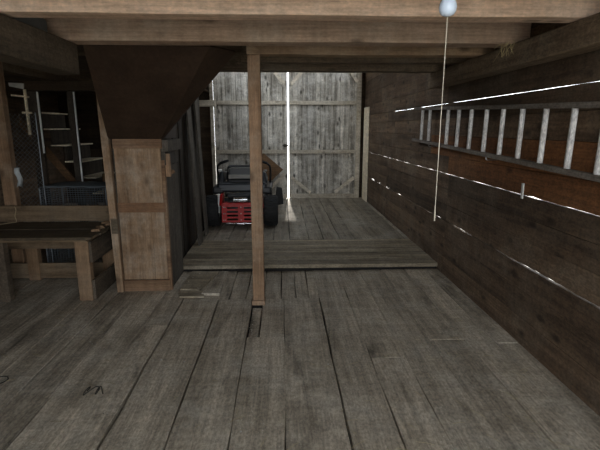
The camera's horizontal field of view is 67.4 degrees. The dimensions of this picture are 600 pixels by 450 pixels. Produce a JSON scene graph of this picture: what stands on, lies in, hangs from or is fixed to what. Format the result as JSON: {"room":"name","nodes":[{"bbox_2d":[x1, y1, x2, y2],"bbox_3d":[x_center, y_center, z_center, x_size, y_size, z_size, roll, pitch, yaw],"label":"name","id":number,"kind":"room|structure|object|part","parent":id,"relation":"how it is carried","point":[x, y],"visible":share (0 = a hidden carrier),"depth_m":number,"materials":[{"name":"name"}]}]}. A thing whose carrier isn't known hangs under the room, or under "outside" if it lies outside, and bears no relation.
{"room":"farm building","nodes":[
{"label":"farm building","id":0,"kind":"room"},
{"bbox_2d":[0,91,68,222],"bbox_3d":[-4.906,-1.268,3.984,0.080,4.101,11.500,0,12,-2],"label":"wall","id":1,"kind":"structure","parent":0,"point":[48,99],"depth_m":8.38,"materials":[{"name":"brown wood"}]},
{"bbox_2d":[4,18,240,90],"bbox_3d":[-1.625,-1.987,5.444,6.700,0.070,8.600,0,12,-2],"label":"ceiling","id":2,"kind":"structure","parent":0,"point":[84,70],"depth_m":5.79,"materials":[{"name":"brown wood"}]},
{"bbox_2d":[2,62,91,80],"bbox_3d":[-3.286,-2.061,6.335,0.150,0.163,6.300,0,12,-2],"label":"beam","id":3,"kind":"structure","parent":2,"relation":"attached to","point":[8,68],"depth_m":5.47,"materials":[{"name":"brown wood"}]},
{"bbox_2d":[44,18,531,47],"bbox_3d":[-0.055,-1.399,3.223,3.400,0.198,0.170,0,12,-2],"label":"ceiling beam","id":4,"kind":"structure","parent":2,"relation":"attached to","point":[79,31],"depth_m":3.15,"materials":[{"name":"brown wood"}]},
{"bbox_2d":[0,0,599,22],"bbox_3d":[-1.512,-1.218,2.390,6.380,0.200,0.140,0,12,-2],"label":"ceiling beam","id":5,"kind":"structure","parent":2,"relation":"attached to","point":[467,11],"depth_m":2.41,"materials":[{"name":"brown wood"}]},
{"bbox_2d":[220,52,446,72],"bbox_3d":[0.041,-1.750,4.845,3.080,0.194,0.160,0,12,-2],"label":"header beam","id":6,"kind":"structure","parent":2,"relation":"attached to","point":[234,64],"depth_m":4.80,"materials":[{"name":"brown wood"}]},
{"bbox_2d":[241,46,465,64],"bbox_3d":[0.521,-1.649,4.334,2.160,0.178,0.120,0,12,-2],"label":"ceiling beam","id":7,"kind":"structure","parent":2,"relation":"attached to","point":[263,60],"depth_m":4.29,"materials":[{"name":"brown wood"}]},
{"bbox_3d":[-1.485,-1.096,1.706,6.380,0.150,0.060,0,12,-2],"label":"ceiling beam","id":8,"kind":"structure","parent":2,"relation":"attached to","visible":0},
{"bbox_2d":[434,0,456,220],"bbox_3d":[0.606,-0.556,1.788,0.071,1.164,0.304,0,12,-2],"label":"light bulb","id":9,"kind":"object","parent":8,"relation":"hanging from","point":[447,8],"visible":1,"depth_m":1.82,"materials":[{"name":"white glass"}]},
{"bbox_3d":[0.601,-0.895,1.827,0.071,0.090,0.071,0,12,-2],"label":"glass bulb","id":10,"kind":"part","parent":9,"relation":"part of","materials":[{"name":"white glass"}]},
{"bbox_2d":[167,97,203,257],"bbox_3d":[-1.531,-0.850,5.980,0.132,2.340,2.160,0,12,-2],"label":"wall partition","id":11,"kind":"structure","parent":0,"point":[187,207],"depth_m":5.85,"materials":[{"name":"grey wood"}]},
{"bbox_2d":[199,100,215,106],"bbox_3d":[-1.785,-1.368,8.336,0.511,2.360,0.140,0,12,-2],"label":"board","id":12,"kind":"object","parent":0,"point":[202,103],"visible":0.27,"depth_m":8.12,"materials":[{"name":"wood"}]},
{"bbox_2d":[57,73,365,202],"bbox_3d":[-1.790,-2.489,9.645,6.700,4.100,0.070,0,12,-2],"label":"wall","id":13,"kind":"structure","parent":0,"point":[86,102],"depth_m":9.65,"materials":[{"name":"brown wood"}]},
{"bbox_2d":[209,80,216,194],"bbox_3d":[-1.873,-2.163,9.630,0.068,3.230,0.070,0,12,-2],"label":"door frame","id":14,"kind":"structure","parent":13,"relation":"attached to","point":[211,83],"depth_m":9.66,"materials":[{"name":"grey wood"}]},
{"bbox_2d":[213,72,288,197],"bbox_3d":[-1.042,-2.169,9.659,1.588,3.232,0.115,0,12,-2],"label":"door","id":15,"kind":"structure","parent":13,"relation":"in","point":[230,89],"depth_m":9.66,"materials":[{"name":"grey wood"}]},
{"bbox_3d":[-1.053,-2.598,9.560,1.528,0.082,0.037,0,12,-2],"label":"rail","id":16,"kind":"part","parent":15,"relation":"part of","materials":[{"name":"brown wood"}]},
{"bbox_3d":[-1.053,-1.591,9.777,1.528,0.082,0.037,0,12,-2],"label":"rail","id":17,"kind":"part","parent":15,"relation":"part of","materials":[{"name":"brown wood"}]},
{"bbox_2d":[289,72,361,197],"bbox_3d":[0.535,-2.183,9.723,1.551,3.231,0.107,0,12,-2],"label":"door","id":18,"kind":"structure","parent":13,"relation":"in","point":[322,106],"depth_m":9.78,"materials":[{"name":"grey wood"}]},
{"bbox_3d":[0.495,-0.651,10.042,1.433,0.102,0.037,0,12,-2],"label":"rail","id":19,"kind":"part","parent":18,"relation":"part of","materials":[{"name":"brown wood"}]},
{"bbox_3d":[0.495,-1.604,9.836,1.433,0.081,0.037,0,12,-2],"label":"rail","id":20,"kind":"part","parent":18,"relation":"part of","materials":[{"name":"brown wood"}]},
{"bbox_3d":[0.495,-2.612,9.619,1.433,0.082,0.037,0,12,-2],"label":"rail","id":21,"kind":"part","parent":18,"relation":"part of","materials":[{"name":"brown wood"}]},
{"bbox_3d":[1.261,-2.186,9.737,0.100,3.230,0.044,0,12,-2],"label":"door stile","id":22,"kind":"part","parent":18,"relation":"part of","materials":[{"name":"grey wood"}]},
{"bbox_2d":[184,256,351,449],"bbox_3d":[-1.569,0.831,4.570,6.700,0.250,11.500,0,12,-2],"label":"gaps","id":23,"kind":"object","parent":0,"point":[253,306],"depth_m":3.88,"materials":[{"name":"black"}]},
{"bbox_2d":[0,203,599,449],"bbox_3d":[-1.611,0.703,4.489,6.519,0.073,11.294,0,12,-2],"label":"floor","id":24,"kind":"structure","parent":0,"point":[152,403],"depth_m":3.00,"materials":[{"name":"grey wood"}]},
{"bbox_2d":[0,61,26,262],"bbox_3d":[-3.081,-0.606,4.747,0.125,2.384,0.090,0,12,-2],"label":"post","id":25,"kind":"object","parent":24,"relation":"on","point":[11,193],"visible":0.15,"depth_m":4.71,"materials":[{"name":"brown wood"}]},
{"bbox_2d":[14,167,22,186],"bbox_3d":[-2.990,-0.503,4.776,0.066,0.211,0.065,0,12,-2],"label":"rag","id":26,"kind":"object","parent":25,"relation":"hanging from","point":[16,170],"visible":1,"depth_m":4.77,"materials":[{"name":"grey fabric"}]},
{"bbox_2d":[9,113,53,261],"bbox_3d":[-3.014,-0.332,4.957,0.410,1.760,0.012,0,12,-2],"label":"netting","id":27,"kind":"object","parent":24,"relation":"on","point":[36,128],"visible":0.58,"depth_m":4.88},
{"bbox_2d":[26,91,57,254],"bbox_3d":[-3.173,-0.600,5.561,0.134,2.028,0.075,0,12,-2],"label":"post","id":28,"kind":"object","parent":24,"relation":"on","point":[34,105],"visible":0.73,"depth_m":5.45,"materials":[{"name":"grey wood"}]},
{"bbox_2d":[0,205,115,301],"bbox_3d":[-2.588,0.261,4.479,1.366,0.802,0.739,0,12,-2],"label":"wooden bench","id":29,"kind":"object","parent":24,"relation":"on","point":[36,228],"visible":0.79,"depth_m":4.62,"materials":[{"name":"brown wood"}]},
{"bbox_3d":[-2.792,0.432,4.210,0.135,0.580,0.080,0,12,-2],"label":"leg","id":30,"kind":"part","parent":29,"relation":"part of","materials":[{"name":"brown wood"}]},
{"bbox_3d":[-2.843,0.295,4.803,0.120,0.598,0.080,0,12,-2],"label":"leg","id":31,"kind":"part","parent":29,"relation":"part of","materials":[{"name":"brown wood"}]},
{"bbox_3d":[-2.022,0.426,4.239,0.125,0.580,0.080,0,12,-2],"label":"leg","id":32,"kind":"part","parent":29,"relation":"part of","materials":[{"name":"brown wood"}]},
{"bbox_2d":[91,228,100,231],"bbox_3d":[-1.965,0.046,4.334,0.087,0.029,0.046,-3,13,-14],"label":"wood offcut","id":33,"kind":"object","parent":29,"relation":"on","point":[98,229],"visible":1,"depth_m":4.32,"materials":[{"name":"brown wood"}]},
{"bbox_3d":[-2.049,0.289,4.833,0.130,0.598,0.080,0,12,-2],"label":"leg","id":34,"kind":"part","parent":29,"relation":"part of","materials":[{"name":"brown wood"}]},
{"bbox_2d":[18,112,103,201],"bbox_3d":[-2.925,-0.688,6.492,1.582,1.808,0.800,0,12,-2],"label":"staircase","id":35,"kind":"structure","parent":24,"relation":"on","point":[60,135],"depth_m":6.21,"materials":[{"name":"brown wood"}]},
{"bbox_2d":[38,181,107,261],"bbox_3d":[-2.536,-0.010,5.343,0.732,0.972,0.534,0,12,-2],"label":"wire cage","id":36,"kind":"object","parent":24,"relation":"on","point":[91,184],"visible":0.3,"depth_m":5.16,"materials":[{"name":"grey metal"}]},
{"bbox_3d":[-2.886,0.056,5.077,0.012,0.950,0.014,0,12,-2],"label":"corner rod","id":37,"kind":"part","parent":36,"relation":"part of","materials":[{"name":"metal"}]},
{"bbox_3d":[-2.906,-0.053,5.585,0.012,0.950,0.014,0,12,-2],"label":"corner rod","id":38,"kind":"part","parent":36,"relation":"part of","materials":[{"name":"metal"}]},
{"bbox_3d":[-2.536,-0.474,5.243,0.721,0.023,0.521,0,12,-2],"label":"lid","id":39,"kind":"part","parent":36,"relation":"part of","materials":[{"name":"grey metal"}]},
{"bbox_2d":[66,91,87,221],"bbox_3d":[-2.732,-0.603,5.578,0.096,2.028,0.075,0,12,-2],"label":"post","id":40,"kind":"object","parent":24,"relation":"on","point":[71,97],"visible":0.56,"depth_m":5.47,"materials":[{"name":"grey wood"}]},
{"bbox_2d":[5,81,94,90],"bbox_3d":[-3.195,-1.645,5.332,3.250,0.116,0.120,0,12,-2],"label":"beam","id":41,"kind":"structure","parent":40,"relation":"on","point":[28,85],"depth_m":5.29,"materials":[{"name":"brown wood"}]},
{"bbox_2d":[8,83,23,88],"bbox_3d":[-3.309,-1.624,5.253,0.164,0.069,0.034,0,12,-2],"label":"board","id":42,"kind":"object","parent":41,"relation":"attached to","point":[16,85],"visible":1,"depth_m":5.24,"materials":[{"name":"wood"}]},
{"bbox_2d":[11,89,31,134],"bbox_3d":[-3.272,-1.330,5.316,0.211,0.520,0.038,0,12,-2],"label":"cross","id":43,"kind":"object","parent":41,"relation":"hanging from","point":[25,96],"visible":1,"depth_m":5.30,"materials":[{"name":"wood"}]},
{"bbox_2d":[83,386,102,394],"bbox_3d":[-1.269,1.026,2.791,0.125,0.012,0.096,0,12,-2],"label":"scrap","id":44,"kind":"object","parent":24,"relation":"on","point":[89,387],"visible":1,"depth_m":2.79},
{"bbox_2d":[102,173,107,203],"bbox_3d":[-2.512,-0.175,5.984,0.143,1.020,0.139,0,12,-2],"label":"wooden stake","id":45,"kind":"object","parent":24,"relation":"on","point":[103,174],"visible":0.1,"depth_m":5.85,"materials":[{"name":"brown wood"}]},
{"bbox_2d":[83,45,235,291],"bbox_3d":[-1.188,-0.399,4.217,1.325,2.203,1.420,0,12,-2],"label":"chute","id":46,"kind":"object","parent":24,"relation":"on","point":[142,91],"visible":1,"depth_m":4.20,"materials":[{"name":"brown wood"}]},
{"bbox_3d":[-1.803,-0.313,4.298,0.100,2.000,0.070,0,12,-2],"label":"corner post","id":47,"kind":"part","parent":46,"relation":"part of","materials":[{"name":"brown wood"}]},
{"bbox_3d":[-1.526,-0.761,4.217,0.455,0.091,0.022,0,12,-2],"label":"rail","id":48,"kind":"part","parent":46,"relation":"part of","materials":[{"name":"brown wood"}]},
{"bbox_3d":[-1.534,-0.123,4.365,0.431,1.360,0.020,0,12,-2],"label":"panel","id":49,"kind":"part","parent":46,"relation":"part of","materials":[{"name":"brown wood"}]},
{"bbox_3d":[-1.526,-0.168,4.344,0.455,0.096,0.004,0,12,-2],"label":"rail","id":50,"kind":"part","parent":46,"relation":"part of","materials":[{"name":"brown wood"}]},
{"bbox_3d":[-1.526,0.605,4.511,0.455,0.116,0.022,0,12,-2],"label":"rail","id":51,"kind":"part","parent":46,"relation":"part of","materials":[{"name":"brown wood"}]},
{"bbox_3d":[-1.253,-0.577,4.336,0.094,0.222,0.061,-9,15,-37],"label":"gate handle","id":52,"kind":"part","parent":46,"relation":"part of","materials":[{"name":"brown wood"}]},
{"bbox_3d":[-1.324,-0.016,4.726,0.025,1.240,0.533,0,12,-2],"label":"panel","id":53,"kind":"part","parent":46,"relation":"part of","materials":[{"name":"brown wood"}]},
{"bbox_2d":[179,291,203,297],"bbox_3d":[-1.053,0.677,4.388,0.272,0.018,0.148,1,12,2],"label":"board","id":54,"kind":"object","parent":24,"relation":"on","point":[183,294],"visible":0.9,"depth_m":4.36,"materials":[{"name":"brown wood"}]},
{"bbox_2d":[180,271,218,290],"bbox_3d":[-1.054,0.591,4.774,0.309,0.028,0.599,0,12,-2],"label":"board","id":55,"kind":"object","parent":24,"relation":"on","point":[198,282],"visible":0.84,"depth_m":4.74,"materials":[{"name":"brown wood"}]},
{"bbox_2d":[201,271,227,295],"bbox_3d":[-0.885,0.603,4.717,0.179,0.026,0.709,0,12,-2],"label":"board","id":56,"kind":"object","parent":24,"relation":"on","point":[214,288],"visible":0.94,"depth_m":4.57,"materials":[{"name":"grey wood"}]},
{"bbox_2d":[84,273,359,432],"bbox_3d":[-0.701,0.871,3.532,2.412,0.070,2.121,8,14,32],"label":"crumbs","id":57,"kind":"object","parent":24,"relation":"on","point":[199,273],"visible":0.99,"depth_m":3.62,"materials":[{"name":"paint"}]},
{"bbox_2d":[247,55,264,304],"bbox_3d":[-0.385,-0.340,3.974,0.120,2.190,0.122,0,12,-2],"label":"wooden post","id":58,"kind":"object","parent":24,"relation":"on","point":[253,61],"visible":1,"depth_m":3.91,"materials":[{"name":"brown wood"}]},
{"bbox_2d":[2,273,578,449],"bbox_3d":[-0.296,0.856,3.591,3.744,0.005,2.936,0,12,-2],"label":"litter","id":59,"kind":"object","parent":24,"relation":"on","point":[363,273],"visible":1,"depth_m":3.07,"materials":[{"name":"wood"}]},
{"bbox_2d":[183,197,437,273],"bbox_3d":[0.001,-0.027,7.636,3.023,0.114,5.070,0,12,-2],"label":"platform","id":60,"kind":"object","parent":24,"relation":"on","point":[310,234],"visible":0.8,"depth_m":6.10,"materials":[{"name":"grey wood"}]},
{"bbox_2d":[186,107,202,245],"bbox_3d":[-1.381,-0.627,5.901,0.103,1.799,0.266,0,12,-2],"label":"leaning board","id":61,"kind":"object","parent":60,"relation":"on","point":[188,112],"visible":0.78,"depth_m":5.86,"materials":[{"name":"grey wood"}]},
{"bbox_2d":[193,99,208,235],"bbox_3d":[-1.411,-0.817,6.422,0.100,1.949,0.204,0,12,-2],"label":"leaning board","id":62,"kind":"object","parent":60,"relation":"on","point":[195,103],"visible":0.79,"depth_m":6.38,"materials":[{"name":"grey wood"}]},
{"bbox_2d":[206,160,283,225],"bbox_3d":[-0.894,-0.622,7.717,1.223,1.027,1.828,0,12,-2],"label":"riding mower","id":63,"kind":"object","parent":60,"relation":"on","point":[237,177],"visible":0.83,"depth_m":7.04,"materials":[{"name":"metal"}]},
{"bbox_3d":[-1.273,-0.810,7.418,0.104,0.189,0.516,0,12,-2],"label":"armrest","id":64,"kind":"part","parent":63,"relation":"part of","materials":[{"name":"black plastic"}]},
{"bbox_3d":[-0.924,-0.843,7.247,0.520,0.245,0.115,0,12,-2],"label":"backrest","id":65,"kind":"part","parent":63,"relation":"part of","materials":[{"name":"black plastic"}]},
{"bbox_3d":[-0.934,-0.758,7.529,0.520,0.120,0.500,0,12,-2],"label":"seat","id":66,"kind":"part","parent":63,"relation":"part of","materials":[{"name":"black plastic"}]},
{"bbox_3d":[-0.920,-0.612,7.195,0.790,0.145,0.215,0,12,-2],"label":"fuel tank","id":67,"kind":"part","parent":63,"relation":"part of","materials":[{"name":"black plastic"}]},
{"bbox_3d":[-0.590,-0.816,7.444,0.104,0.189,0.516,0,12,-2],"label":"armrest","id":68,"kind":"part","parent":63,"relation":"part of","materials":[{"name":"black plastic"}]},
{"bbox_3d":[-0.555,-0.862,7.535,0.140,0.471,0.298,9,15,35],"label":"control lever","id":69,"kind":"part","parent":63,"relation":"part of","materials":[{"name":"black plastic"}]},
{"bbox_2d":[262,153,282,180],"bbox_3d":[-0.681,-1.041,9.718,0.638,0.999,0.174,0,12,-2],"label":"plywood sheet","id":70,"kind":"object","parent":60,"relation":"on","point":[275,169],"visible":0.35,"depth_m":9.70,"materials":[{"name":"brown wood"}]},
{"bbox_2d":[215,146,587,280],"bbox_3d":[-0.195,0.902,5.306,80.000,0.200,90.000,0,12,-2],"label":"ground","id":71,"kind":"structure","parent":0,"point":[287,146],"depth_m":17.31,"materials":[{"name":"white"}]},
{"bbox_2d":[365,23,599,416],"bbox_3d":[1.644,-1.311,4.185,0.054,4.101,11.400,0,12,-2],"label":"wall","id":72,"kind":"structure","parent":0,"point":[501,234],"depth_m":3.50,"materials":[{"name":"brown wood"}]},
{"bbox_2d":[362,107,369,201],"bbox_3d":[1.394,-1.496,9.572,0.022,1.950,0.500,0,12,-2],"label":"board","id":73,"kind":"object","parent":72,"relation":"attached to","point":[367,109],"visible":1,"depth_m":9.51,"materials":[{"name":"beige wood"}]},
{"bbox_2d":[246,46,494,57],"bbox_3d":[0.592,-1.513,3.762,2.065,0.200,0.140,0,12,-2],"label":"ceiling beam","id":74,"kind":"structure","parent":72,"relation":"attached to","point":[263,51],"depth_m":3.71,"materials":[{"name":"brown wood"}]},
{"bbox_2d":[412,101,599,181],"bbox_3d":[1.564,-0.824,3.922,0.042,0.557,4.012,0,12,-2],"label":"ladder","id":75,"kind":"object","parent":72,"relation":"hanging from","point":[565,170],"visible":1,"depth_m":3.23,"materials":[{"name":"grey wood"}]},
{"bbox_3d":[1.561,-0.637,3.969,0.038,0.041,4.000,0,14,-2],"label":"rail","id":76,"kind":"part","parent":75,"relation":"part of","materials":[{"name":"brown wood"}]},
{"bbox_3d":[1.566,-1.013,3.874,0.038,0.037,4.000,0,14,-2],"label":"rail","id":77,"kind":"part","parent":75,"relation":"part of","materials":[{"name":"brown wood"}]},
{"bbox_2d":[428,12,599,88],"bbox_3d":[1.635,-0.921,1.863,0.145,0.162,6.500,0,12,-2],"label":"beam","id":78,"kind":"structure","parent":72,"relation":"attached to","point":[582,36],"depth_m":2.99,"materials":[{"name":"brown wood"}]},
{"bbox_2d":[494,40,514,60],"bbox_3d":[1.456,-1.245,3.200,0.120,0.130,0.280,0,12,-2],"label":"tuft","id":79,"kind":"object","parent":78,"relation":"attached to","point":[505,44],"visible":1,"depth_m":3.17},
{"bbox_2d":[520,183,524,198],"bbox_3d":[1.655,-0.254,3.349,0.008,0.115,0.030,0,12,-2],"label":"strap","id":80,"kind":"object","parent":72,"relation":"attached to","point":[523,184],"visible":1,"depth_m":3.34,"materials":[{"name":"metal"}]},
{"bbox_3d":[-1.347,-0.097,-1.447,6.700,4.100,0.080,0,12,-2],"label":"wall","id":81,"kind":"structure","parent":0,"visible":0},
{"bbox_2d":[0,13,79,74],"bbox_3d":[-1.567,-0.623,0.607,0.165,0.217,5.370,0,12,-2],"label":"beam","id":82,"kind":"structure","parent":81,"relation":"attached to","point":[21,44],"depth_m":2.69,"materials":[{"name":"brown wood"}]},
{"bbox_2d":[13,18,47,31],"bbox_3d":[-1.734,-1.244,2.734,0.205,0.100,0.400,0,12,-2],"label":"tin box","id":83,"kind":"object","parent":82,"relation":"on","point":[40,23],"visible":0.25,"depth_m":2.79,"materials":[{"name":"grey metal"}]}
]}

